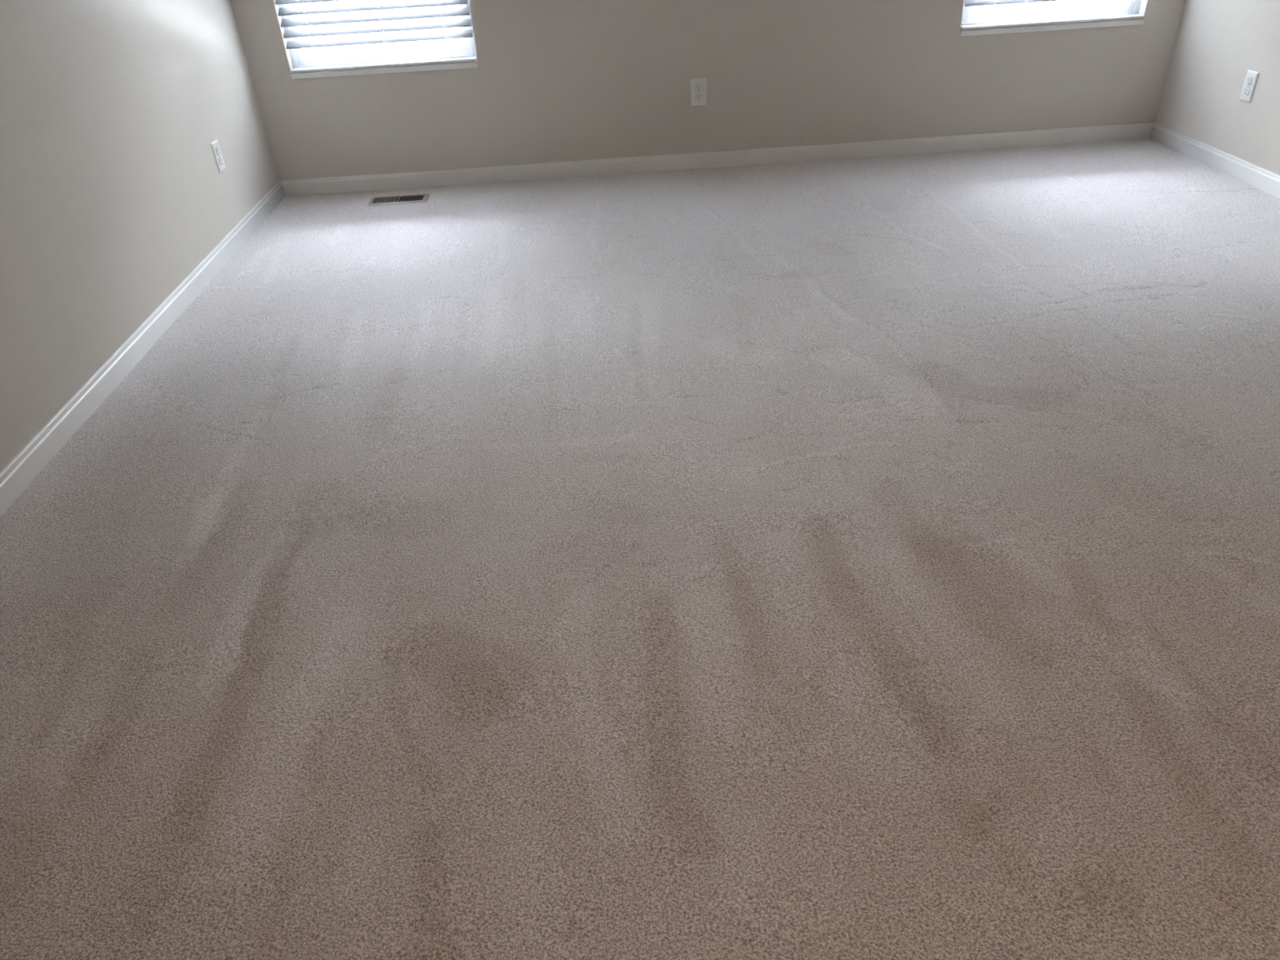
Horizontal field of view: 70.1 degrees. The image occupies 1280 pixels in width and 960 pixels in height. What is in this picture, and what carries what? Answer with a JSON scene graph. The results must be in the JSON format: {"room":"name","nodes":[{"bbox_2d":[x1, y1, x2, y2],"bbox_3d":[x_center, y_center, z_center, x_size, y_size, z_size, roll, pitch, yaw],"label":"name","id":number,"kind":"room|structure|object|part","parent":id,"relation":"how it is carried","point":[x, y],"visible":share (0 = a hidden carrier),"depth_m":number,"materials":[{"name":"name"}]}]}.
{"room":"empty bedroom","nodes":[
{"label":"empty bedroom","id":0,"kind":"room"},
{"bbox_2d":[0,0,279,471],"bbox_3d":[-1.653,-0.778,1.325,0.150,2.620,5.600,-4,34,-1],"label":"wall","id":1,"kind":"structure","parent":0,"point":[113,191],"depth_m":2.75,"materials":[{"name":"beige paint"}]},
{"bbox_2d":[0,180,285,516],"bbox_3d":[-1.513,0.180,1.974,0.015,0.086,5.600,-4,34,-1],"label":"baseboard","id":2,"kind":"structure","parent":1,"relation":"attached to","point":[24,467],"depth_m":2.74,"materials":[{"name":"white paint"}]},
{"bbox_2d":[210,139,226,173],"bbox_3d":[-1.664,-1.280,3.603,0.009,0.114,0.070,-4,34,-1],"label":"wall outlet","id":3,"kind":"object","parent":1,"relation":"attached to","point":[215,144],"visible":1,"depth_m":3.59,"materials":[{"name":"white plastic"}]},
{"bbox_2d":[215,146,220,155],"bbox_3d":[-1.662,-1.296,3.592,0.003,0.030,0.036,-4,34,-1],"label":"receptacle","id":4,"kind":"object","parent":3,"relation":"attached to","point":[217,148],"depth_m":3.59,"materials":[{"name":"grey plastic"}]},
{"bbox_2d":[218,156,223,165],"bbox_3d":[-1.660,-1.264,3.614,0.003,0.030,0.036,-4,34,-1],"label":"receptacle","id":5,"kind":"object","parent":3,"relation":"attached to","point":[220,158],"depth_m":3.61,"materials":[{"name":"grey plastic"}]},
{"bbox_2d":[0,137,1279,959],"bbox_3d":[0.562,0.047,2.038,4.176,0.008,5.600,-4,34,-1],"label":"floor","id":6,"kind":"structure","parent":0,"point":[869,557],"depth_m":1.85,"materials":[{"name":"carpet"}]},
{"bbox_2d":[367,193,429,205],"bbox_3d":[-1.101,-1.282,4.157,0.268,0.010,0.122,-4,34,-1],"label":"floor vent","id":7,"kind":"object","parent":6,"relation":"in","point":[413,198],"visible":1,"depth_m":4.15,"materials":[{"name":"beige metal"}]},
{"bbox_2d":[231,0,1185,180],"bbox_3d":[0.328,-2.531,3.764,4.476,2.620,0.150,-4,34,-1],"label":"wall","id":8,"kind":"structure","parent":0,"point":[553,81],"depth_m":4.16,"materials":[{"name":"beige paint"}]},
{"bbox_2d":[278,0,478,79],"bbox_3d":[-1.169,-2.449,3.682,0.824,1.477,0.131,-4,34,-1],"label":"window","id":9,"kind":"structure","parent":8,"relation":"in","point":[298,60],"depth_m":4.05,"materials":[{"name":"grey plastic"}]},
{"bbox_2d":[275,0,476,72],"bbox_3d":[-1.167,-2.437,3.642,0.814,1.449,0.062,-4,34,-1],"label":"window blind","id":10,"kind":"object","parent":9,"relation":"attached to","point":[400,3],"visible":1,"depth_m":3.95,"materials":[{"name":"grey plastic"}]},
{"bbox_3d":[-1.458,-2.397,3.650,0.010,1.399,0.047,-4,34,-1],"label":"ladder cord","id":11,"kind":"part","parent":10,"relation":"part of","materials":[{"name":"white fabric"}]},
{"bbox_3d":[-1.458,-2.401,3.648,0.002,1.390,0.002,9,36,17],"label":"lift cord","id":12,"kind":"part","parent":10,"relation":"part of","materials":[{"name":"white fabric"}]},
{"bbox_3d":[-1.146,-2.421,3.657,0.010,1.399,0.047,-4,34,-1],"label":"ladder cord","id":13,"kind":"part","parent":10,"relation":"part of","materials":[{"name":"white fabric"}]},
{"bbox_3d":[-1.132,-1.842,4.044,0.810,0.011,0.050,-4,34,-1],"label":"rail","id":14,"kind":"part","parent":10,"relation":"part of","materials":[{"name":"white plastic"}]},
{"bbox_3d":[-0.881,-2.440,3.663,0.010,1.399,0.047,-4,34,-1],"label":"ladder cord","id":15,"kind":"part","parent":10,"relation":"part of","materials":[{"name":"white fabric"}]},
{"bbox_3d":[-1.131,-1.827,4.058,0.824,0.024,0.063,-4,34,-1],"label":"sill","id":16,"kind":"part","parent":9,"relation":"part of","materials":[{"name":"white paint"}]},
{"bbox_2d":[690,78,706,105],"bbox_3d":[0.268,-1.774,4.168,0.070,0.114,0.009,-4,34,-1],"label":"wall outlet","id":17,"kind":"object","parent":8,"relation":"attached to","point":[698,86],"visible":1,"depth_m":4.17,"materials":[{"name":"white plastic"}]},
{"bbox_2d":[694,93,702,100],"bbox_3d":[0.269,-1.756,4.176,0.036,0.030,0.003,-4,34,-1],"label":"receptacle","id":18,"kind":"object","parent":17,"relation":"attached to","point":[698,96],"depth_m":4.18,"materials":[{"name":"grey plastic"}]},
{"bbox_2d":[694,84,702,91],"bbox_3d":[0.267,-1.789,4.155,0.036,0.030,0.003,-4,34,-1],"label":"receptacle","id":19,"kind":"object","parent":17,"relation":"attached to","point":[698,87],"depth_m":4.15,"materials":[{"name":"grey plastic"}]},
{"bbox_2d":[280,121,1154,196],"bbox_3d":[0.390,-1.522,4.342,4.176,0.086,0.015,-4,34,-1],"label":"baseboard","id":20,"kind":"structure","parent":8,"relation":"attached to","point":[471,175],"depth_m":4.33,"materials":[{"name":"white paint"}]},
{"bbox_2d":[959,0,1144,36],"bbox_3d":[1.817,-2.674,3.751,0.838,1.477,0.131,-4,34,-1],"label":"window","id":21,"kind":"structure","parent":8,"relation":"in","point":[1132,7],"depth_m":4.12,"materials":[{"name":"white glass"}]},
{"bbox_3d":[1.832,-2.403,3.944,0.788,0.720,0.020,-4,34,-1],"label":"sash","id":22,"kind":"part","parent":21,"relation":"part of","materials":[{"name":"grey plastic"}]},
{"bbox_2d":[960,0,1143,30],"bbox_3d":[1.818,-2.661,3.711,0.828,1.449,0.062,-4,34,-1],"label":"window blind","id":23,"kind":"object","parent":21,"relation":"attached to","point":[966,2],"visible":1,"depth_m":4.09,"materials":[{"name":"grey plastic"}]},
{"bbox_3d":[1.539,-2.623,3.720,0.010,1.399,0.047,-4,34,-1],"label":"ladder cord","id":24,"kind":"part","parent":23,"relation":"part of","materials":[{"name":"white fabric"}]},
{"bbox_3d":[1.814,-2.643,3.726,0.010,1.399,0.047,-4,34,-1],"label":"ladder cord","id":25,"kind":"part","parent":23,"relation":"part of","materials":[{"name":"white fabric"}]},
{"bbox_3d":[1.854,-2.067,4.113,0.824,0.011,0.050,-4,34,-1],"label":"rail","id":26,"kind":"part","parent":23,"relation":"part of","materials":[{"name":"white plastic"}]},
{"bbox_3d":[2.115,-2.666,3.733,0.010,1.399,0.047,-4,34,-1],"label":"ladder cord","id":27,"kind":"part","parent":23,"relation":"part of","materials":[{"name":"white fabric"}]},
{"bbox_3d":[1.855,-2.052,4.127,0.838,0.024,0.063,-4,34,-1],"label":"sill","id":28,"kind":"part","parent":21,"relation":"part of","materials":[{"name":"white paint"}]},
{"bbox_2d":[1155,0,1279,175],"bbox_3d":[2.659,-1.103,1.425,0.150,2.620,5.600,-4,34,-1],"label":"wall","id":29,"kind":"structure","parent":0,"point":[1217,42],"depth_m":3.85,"materials":[{"name":"beige paint"}]},
{"bbox_2d":[1149,121,1279,198],"bbox_3d":[2.634,-0.132,2.070,0.015,0.086,5.600,-4,34,-1],"label":"baseboard","id":30,"kind":"structure","parent":29,"relation":"attached to","point":[1262,179],"depth_m":3.92,"materials":[{"name":"white paint"}]},
{"bbox_2d":[1239,69,1259,102],"bbox_3d":[2.488,-1.611,3.726,0.009,0.114,0.070,-4,34,-1],"label":"wall outlet","id":31,"kind":"object","parent":29,"relation":"attached to","point":[1251,77],"visible":1,"depth_m":3.72,"materials":[{"name":"white plastic"}]},
{"bbox_2d":[1243,86,1249,95],"bbox_3d":[2.486,-1.594,3.737,0.003,0.030,0.036,-4,34,-1],"label":"receptacle","id":32,"kind":"object","parent":31,"relation":"attached to","point":[1246,89],"depth_m":3.73,"materials":[{"name":"grey plastic"}]},
{"bbox_2d":[1246,76,1253,84],"bbox_3d":[2.484,-1.627,3.715,0.003,0.030,0.036,-4,34,-1],"label":"receptacle","id":33,"kind":"object","parent":31,"relation":"attached to","point":[1249,79],"depth_m":3.71,"materials":[{"name":"grey plastic"}]}
]}

